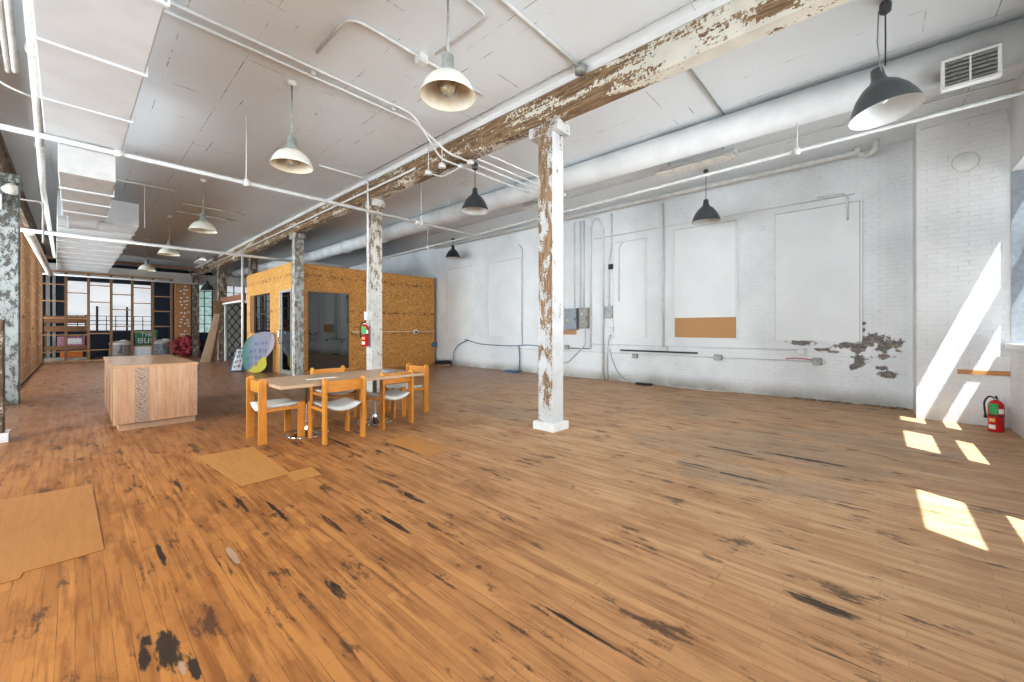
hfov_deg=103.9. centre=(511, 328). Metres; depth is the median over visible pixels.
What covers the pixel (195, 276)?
column
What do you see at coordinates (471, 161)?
junction box
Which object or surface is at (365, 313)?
sign
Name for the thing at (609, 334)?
conduit
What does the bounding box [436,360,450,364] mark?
router
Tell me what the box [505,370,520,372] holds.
adapter
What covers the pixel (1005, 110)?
conduit
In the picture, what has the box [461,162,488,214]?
pendant lamp
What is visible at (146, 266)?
pendant lamp
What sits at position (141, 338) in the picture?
sign
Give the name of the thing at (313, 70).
conduit
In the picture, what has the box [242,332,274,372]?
painted sign
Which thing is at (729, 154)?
fluorescent fixture
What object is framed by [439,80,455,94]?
bulb
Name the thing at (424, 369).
dining chair
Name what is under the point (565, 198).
fluorescent fixture
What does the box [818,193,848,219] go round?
conduit
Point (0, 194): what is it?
wall box
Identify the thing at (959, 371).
batten
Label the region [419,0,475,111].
pendant lamp
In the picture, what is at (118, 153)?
pipe
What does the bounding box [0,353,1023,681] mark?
floor
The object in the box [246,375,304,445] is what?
dining chair
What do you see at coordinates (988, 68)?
air register
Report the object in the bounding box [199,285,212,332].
window
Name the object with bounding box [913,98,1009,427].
wall
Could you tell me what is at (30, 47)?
pipe
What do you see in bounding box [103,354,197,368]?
countertop
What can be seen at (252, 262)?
column
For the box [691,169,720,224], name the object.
pendant lamp
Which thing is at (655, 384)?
cable
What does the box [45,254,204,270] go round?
ceiling beam
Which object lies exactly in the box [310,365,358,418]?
dining chair
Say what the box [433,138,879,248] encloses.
drain pipe
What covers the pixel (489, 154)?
conduit
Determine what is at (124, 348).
sack
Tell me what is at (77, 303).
window
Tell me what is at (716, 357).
outlet box
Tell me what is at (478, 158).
conduit
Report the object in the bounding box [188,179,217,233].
pendant lamp
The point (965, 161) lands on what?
cover plate
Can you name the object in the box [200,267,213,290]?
pendant lamp
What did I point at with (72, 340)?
printed box
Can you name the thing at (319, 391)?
seat cushion
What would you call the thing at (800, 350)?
outlet box
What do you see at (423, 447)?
plywood patch
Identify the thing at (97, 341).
wall
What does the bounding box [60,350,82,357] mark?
storage bin
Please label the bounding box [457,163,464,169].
junction box
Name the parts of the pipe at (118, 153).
hanger rod, hanger rod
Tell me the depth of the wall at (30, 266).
11.74 m
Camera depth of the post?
4.96 m
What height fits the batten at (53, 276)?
4.200 m
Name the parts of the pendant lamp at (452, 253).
lamp shade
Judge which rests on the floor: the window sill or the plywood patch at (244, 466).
the plywood patch at (244, 466)
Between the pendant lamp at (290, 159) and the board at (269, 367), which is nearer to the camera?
the pendant lamp at (290, 159)
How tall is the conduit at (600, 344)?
0.018 m
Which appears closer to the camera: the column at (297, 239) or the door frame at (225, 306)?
the column at (297, 239)
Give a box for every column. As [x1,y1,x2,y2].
[0,172,22,404]
[191,273,199,355]
[216,265,227,359]
[247,254,258,274]
[289,232,305,375]
[362,198,384,391]
[529,117,569,432]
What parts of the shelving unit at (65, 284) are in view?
plate, plate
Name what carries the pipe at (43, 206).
attached to the wall at (30, 266)
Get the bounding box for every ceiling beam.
[0,131,48,267]
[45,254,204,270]
[188,0,850,274]
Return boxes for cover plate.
[952,152,979,171]
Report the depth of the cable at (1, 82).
4.77 m
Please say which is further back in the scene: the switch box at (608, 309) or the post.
the switch box at (608, 309)
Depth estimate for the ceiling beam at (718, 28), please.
4.96 m
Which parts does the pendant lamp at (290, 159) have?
lamp shade, stem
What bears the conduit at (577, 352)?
attached to the wall at (822, 282)
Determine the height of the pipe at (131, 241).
1.090 m
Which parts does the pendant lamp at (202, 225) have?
lamp shade, stem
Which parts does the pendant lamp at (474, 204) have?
lamp shade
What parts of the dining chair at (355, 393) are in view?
post, backrest, rail, post, leg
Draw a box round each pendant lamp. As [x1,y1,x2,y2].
[137,240,155,270]
[157,216,180,255]
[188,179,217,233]
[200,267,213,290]
[269,80,313,173]
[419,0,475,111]
[445,238,460,258]
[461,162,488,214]
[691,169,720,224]
[848,0,925,129]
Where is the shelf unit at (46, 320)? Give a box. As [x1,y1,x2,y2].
[44,314,86,360]
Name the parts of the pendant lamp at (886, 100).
cord, lamp shade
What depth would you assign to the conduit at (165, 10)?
5.21 m
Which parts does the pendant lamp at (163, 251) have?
lamp shade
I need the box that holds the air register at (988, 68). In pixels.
[940,43,1001,93]
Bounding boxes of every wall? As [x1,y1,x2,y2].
[20,218,42,385]
[42,259,246,358]
[349,139,912,408]
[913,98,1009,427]
[1010,71,1023,438]
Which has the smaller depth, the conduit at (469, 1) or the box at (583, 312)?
the conduit at (469, 1)
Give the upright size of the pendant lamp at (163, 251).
1.127 m
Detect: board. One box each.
[200,314,219,362]
[210,301,222,361]
[256,333,272,371]
[563,330,575,334]
[675,317,735,337]
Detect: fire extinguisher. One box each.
[359,321,368,345]
[983,396,1004,432]
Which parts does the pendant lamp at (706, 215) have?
lamp shade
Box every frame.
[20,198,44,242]
[224,305,227,360]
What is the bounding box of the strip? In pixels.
[635,382,652,385]
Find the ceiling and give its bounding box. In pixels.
[0,0,1023,275]
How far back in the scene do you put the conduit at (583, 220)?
11.44 m
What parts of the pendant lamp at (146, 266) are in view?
lamp shade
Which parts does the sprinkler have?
hanger rod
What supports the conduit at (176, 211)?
attached to the ceiling
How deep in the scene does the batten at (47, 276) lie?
18.92 m
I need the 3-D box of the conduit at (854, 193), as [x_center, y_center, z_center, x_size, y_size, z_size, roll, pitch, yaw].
[4.344,-2.520,9.355,5.550,0.020,0.020,0,0,43]
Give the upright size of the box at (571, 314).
0.620 m
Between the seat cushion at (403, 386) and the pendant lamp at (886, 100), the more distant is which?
the seat cushion at (403, 386)
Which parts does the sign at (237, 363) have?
panel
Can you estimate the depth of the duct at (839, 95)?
5.95 m
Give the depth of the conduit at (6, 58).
4.19 m
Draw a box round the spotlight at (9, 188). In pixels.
[1,183,17,194]
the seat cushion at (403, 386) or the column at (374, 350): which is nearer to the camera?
the seat cushion at (403, 386)
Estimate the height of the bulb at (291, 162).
0.185 m
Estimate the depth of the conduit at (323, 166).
8.75 m
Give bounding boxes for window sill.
[1005,343,1023,349]
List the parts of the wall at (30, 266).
plate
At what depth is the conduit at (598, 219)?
11.02 m
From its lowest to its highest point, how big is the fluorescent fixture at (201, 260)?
0.325 m
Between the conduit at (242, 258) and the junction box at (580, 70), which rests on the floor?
the conduit at (242, 258)
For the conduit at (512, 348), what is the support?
attached to the wall at (822, 282)
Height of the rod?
1.040 m
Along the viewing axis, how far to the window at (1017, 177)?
5.57 m
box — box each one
[0,194,1,209]
[57,336,84,345]
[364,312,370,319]
[415,52,427,67]
[425,170,431,175]
[438,162,445,168]
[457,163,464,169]
[467,159,473,165]
[565,308,578,329]
[574,63,585,75]
[579,308,588,327]
[605,306,612,317]
[659,347,667,350]
[714,354,721,359]
[798,348,804,353]
[812,358,821,364]
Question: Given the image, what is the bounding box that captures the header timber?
[220,294,246,305]
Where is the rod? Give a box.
[144,181,144,227]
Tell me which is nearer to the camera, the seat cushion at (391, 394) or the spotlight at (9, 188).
the seat cushion at (391, 394)
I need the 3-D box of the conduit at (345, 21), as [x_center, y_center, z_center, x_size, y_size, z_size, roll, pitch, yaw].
[-1.350,-3.270,5.156,0.838,0.036,1.948,0,0,43]
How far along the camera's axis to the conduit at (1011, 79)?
6.88 m
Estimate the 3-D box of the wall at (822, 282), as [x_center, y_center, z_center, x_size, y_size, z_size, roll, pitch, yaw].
[-3.411,-0.950,16.693,31.000,4.700,0.335,0,0,43]
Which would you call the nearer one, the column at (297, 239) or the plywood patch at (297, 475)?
the plywood patch at (297, 475)
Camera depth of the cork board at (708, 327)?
9.23 m
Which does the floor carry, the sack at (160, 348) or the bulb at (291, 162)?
the sack at (160, 348)
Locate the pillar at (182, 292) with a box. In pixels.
[174,283,190,355]
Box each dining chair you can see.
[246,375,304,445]
[308,375,365,444]
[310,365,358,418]
[366,369,413,429]
[385,363,428,416]
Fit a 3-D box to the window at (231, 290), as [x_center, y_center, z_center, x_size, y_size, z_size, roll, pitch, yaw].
[-16.815,-2.200,24.660,0.085,1.400,1.600,0,0,43]
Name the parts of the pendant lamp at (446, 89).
lamp shade, stem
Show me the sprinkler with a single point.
(797, 150)
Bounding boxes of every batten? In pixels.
[46,275,49,357]
[52,275,55,356]
[957,369,1009,375]
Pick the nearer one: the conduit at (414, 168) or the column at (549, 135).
the column at (549, 135)
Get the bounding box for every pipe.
[0,115,483,238]
[20,228,348,268]
[22,0,55,257]
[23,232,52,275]
[42,273,213,285]
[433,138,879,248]
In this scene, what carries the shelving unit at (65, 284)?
on the floor
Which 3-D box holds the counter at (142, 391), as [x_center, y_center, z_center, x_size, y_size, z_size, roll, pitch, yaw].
[-6.057,0.950,6.641,2.715,0.900,0.925,0,0,43]
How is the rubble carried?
on the floor
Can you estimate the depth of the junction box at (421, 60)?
4.81 m
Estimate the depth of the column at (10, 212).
7.42 m
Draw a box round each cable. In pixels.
[0,81,30,96]
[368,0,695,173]
[464,339,537,345]
[655,384,725,391]
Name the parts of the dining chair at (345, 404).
leg, rail, post, backrest, leg, post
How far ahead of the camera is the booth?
13.54 m
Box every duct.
[31,0,169,272]
[232,17,1023,276]
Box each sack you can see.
[108,340,130,356]
[154,338,169,354]
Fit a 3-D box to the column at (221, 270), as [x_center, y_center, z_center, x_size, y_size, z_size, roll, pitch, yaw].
[-13.212,-0.725,18.259,0.560,4.250,0.360,0,0,43]
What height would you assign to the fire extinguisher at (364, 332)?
0.556 m
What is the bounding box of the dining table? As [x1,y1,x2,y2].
[255,368,423,438]
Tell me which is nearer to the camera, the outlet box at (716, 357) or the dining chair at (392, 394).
the dining chair at (392, 394)
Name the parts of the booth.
pane, door frame, door, pane, pane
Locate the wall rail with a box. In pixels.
[620,349,697,353]
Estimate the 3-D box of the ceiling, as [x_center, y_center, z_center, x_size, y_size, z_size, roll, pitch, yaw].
[-7.835,-3.375,11.873,31.000,0.150,13.500,0,0,43]
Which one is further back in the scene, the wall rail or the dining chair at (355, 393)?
the wall rail
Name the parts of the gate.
backing panel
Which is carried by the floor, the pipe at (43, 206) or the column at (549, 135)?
the column at (549, 135)
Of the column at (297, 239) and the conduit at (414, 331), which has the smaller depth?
the column at (297, 239)
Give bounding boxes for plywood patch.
[0,484,103,583]
[197,447,289,486]
[287,467,321,481]
[387,436,451,456]
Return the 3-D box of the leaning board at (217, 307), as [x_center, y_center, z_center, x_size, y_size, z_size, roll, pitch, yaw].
[-12.789,0.090,17.322,0.030,2.620,0.470,0,0,43]
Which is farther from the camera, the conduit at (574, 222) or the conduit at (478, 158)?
the conduit at (574, 222)
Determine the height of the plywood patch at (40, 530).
0.004 m
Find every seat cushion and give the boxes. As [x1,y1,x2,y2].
[250,397,297,410]
[312,397,361,410]
[314,389,354,394]
[367,389,409,400]
[385,383,422,390]
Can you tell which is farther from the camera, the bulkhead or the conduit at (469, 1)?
the bulkhead
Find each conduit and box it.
[0,0,10,72]
[3,0,19,73]
[116,179,174,191]
[163,9,537,190]
[170,1,532,194]
[176,211,235,221]
[183,203,245,214]
[206,167,415,266]
[241,253,243,347]
[315,19,484,95]
[319,164,368,318]
[382,330,434,333]
[415,79,1014,238]
[432,168,457,176]
[435,0,483,54]
[477,158,537,184]
[488,154,537,176]
[500,0,578,65]
[512,348,811,361]
[519,245,522,343]
[564,330,585,362]
[574,222,574,307]
[579,221,580,307]
[583,220,583,307]
[589,217,603,378]
[595,193,854,238]
[600,344,797,349]
[606,334,610,379]
[608,213,611,305]
[618,238,641,300]
[662,203,663,346]
[690,68,724,114]
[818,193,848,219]
[919,109,1010,129]
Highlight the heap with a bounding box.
[168,334,200,355]
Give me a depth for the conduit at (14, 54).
4.08 m
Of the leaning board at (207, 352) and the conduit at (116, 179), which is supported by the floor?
the leaning board at (207, 352)
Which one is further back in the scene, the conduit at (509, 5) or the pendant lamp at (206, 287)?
the pendant lamp at (206, 287)
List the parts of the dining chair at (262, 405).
post, backrest, post, rail, leg, leg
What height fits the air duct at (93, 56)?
0.997 m
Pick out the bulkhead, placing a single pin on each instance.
(177, 277)
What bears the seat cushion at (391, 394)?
on the dining chair at (392, 394)
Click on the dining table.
(287, 382)
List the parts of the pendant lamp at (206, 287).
lamp shade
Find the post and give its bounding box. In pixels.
[0,319,10,442]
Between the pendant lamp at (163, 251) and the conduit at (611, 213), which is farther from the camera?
the pendant lamp at (163, 251)
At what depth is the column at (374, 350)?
8.89 m
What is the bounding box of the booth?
[247,262,433,374]
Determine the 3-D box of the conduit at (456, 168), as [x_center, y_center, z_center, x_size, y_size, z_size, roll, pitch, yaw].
[-1.156,-2.770,7.016,0.637,0.028,0.277,0,0,43]
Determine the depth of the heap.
20.42 m
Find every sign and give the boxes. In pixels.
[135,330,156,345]
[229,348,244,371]
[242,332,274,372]
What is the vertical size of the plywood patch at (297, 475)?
0.004 m
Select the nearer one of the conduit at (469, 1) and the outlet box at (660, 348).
the conduit at (469, 1)
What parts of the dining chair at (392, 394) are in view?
rail, post, leg, backrest, post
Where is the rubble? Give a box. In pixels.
[791,397,908,409]
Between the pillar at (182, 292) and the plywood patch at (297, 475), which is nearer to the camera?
the plywood patch at (297, 475)
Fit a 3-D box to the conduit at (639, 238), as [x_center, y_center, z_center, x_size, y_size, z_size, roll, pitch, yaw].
[3.090,-1.542,10.506,0.654,1.584,0.028,0,0,43]
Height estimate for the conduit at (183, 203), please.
0.040 m
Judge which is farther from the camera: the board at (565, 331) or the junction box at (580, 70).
the board at (565, 331)
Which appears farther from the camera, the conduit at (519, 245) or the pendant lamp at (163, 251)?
the conduit at (519, 245)
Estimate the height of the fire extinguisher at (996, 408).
0.494 m
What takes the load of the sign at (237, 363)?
on the floor
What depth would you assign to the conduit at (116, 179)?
9.10 m
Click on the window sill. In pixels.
(1007, 345)
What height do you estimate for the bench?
0.550 m
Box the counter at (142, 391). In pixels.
[103,354,197,430]
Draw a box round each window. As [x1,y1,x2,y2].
[68,280,150,330]
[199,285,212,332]
[227,286,246,302]
[1011,170,1023,342]
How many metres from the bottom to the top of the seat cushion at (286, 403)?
0.106 m
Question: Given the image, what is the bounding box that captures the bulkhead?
[44,263,246,286]
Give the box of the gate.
[228,303,246,359]
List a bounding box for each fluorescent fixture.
[193,257,206,263]
[522,200,537,209]
[563,193,567,201]
[656,147,737,177]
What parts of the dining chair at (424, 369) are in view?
leg, leg, post, rail, backrest, post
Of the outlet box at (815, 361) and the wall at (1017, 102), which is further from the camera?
the outlet box at (815, 361)
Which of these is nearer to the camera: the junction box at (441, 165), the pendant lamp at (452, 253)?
the junction box at (441, 165)
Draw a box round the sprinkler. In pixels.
[348,89,1023,266]
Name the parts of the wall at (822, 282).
panel trim, panel, panel trim, panel, panel trim, panel, panel trim, panel trim, panel, panel trim, panel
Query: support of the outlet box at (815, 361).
attached to the wall at (822, 282)
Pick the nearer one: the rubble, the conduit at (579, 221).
the rubble
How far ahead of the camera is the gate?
18.27 m
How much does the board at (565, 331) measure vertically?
0.130 m
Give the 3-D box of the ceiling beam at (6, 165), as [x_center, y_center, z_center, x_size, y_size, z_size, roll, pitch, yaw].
[-12.053,-3.075,9.717,26.900,0.450,0.300,0,0,43]
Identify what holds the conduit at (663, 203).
attached to the wall at (822, 282)
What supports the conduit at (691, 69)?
attached to the ceiling
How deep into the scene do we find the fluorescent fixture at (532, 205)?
9.96 m
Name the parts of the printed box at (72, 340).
printed panel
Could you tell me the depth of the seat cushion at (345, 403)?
5.13 m
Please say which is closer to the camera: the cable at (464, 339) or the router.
the cable at (464, 339)
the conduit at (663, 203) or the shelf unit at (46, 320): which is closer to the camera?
the conduit at (663, 203)
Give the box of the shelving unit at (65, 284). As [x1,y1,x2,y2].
[42,269,172,362]
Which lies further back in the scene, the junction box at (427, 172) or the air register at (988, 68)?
the junction box at (427, 172)
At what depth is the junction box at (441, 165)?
6.75 m
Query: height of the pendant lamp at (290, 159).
1.127 m
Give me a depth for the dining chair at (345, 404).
5.12 m
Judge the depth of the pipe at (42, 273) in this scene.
18.13 m
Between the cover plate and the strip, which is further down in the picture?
the strip
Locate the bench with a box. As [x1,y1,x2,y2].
[134,346,150,355]
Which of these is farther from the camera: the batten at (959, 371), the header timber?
the header timber

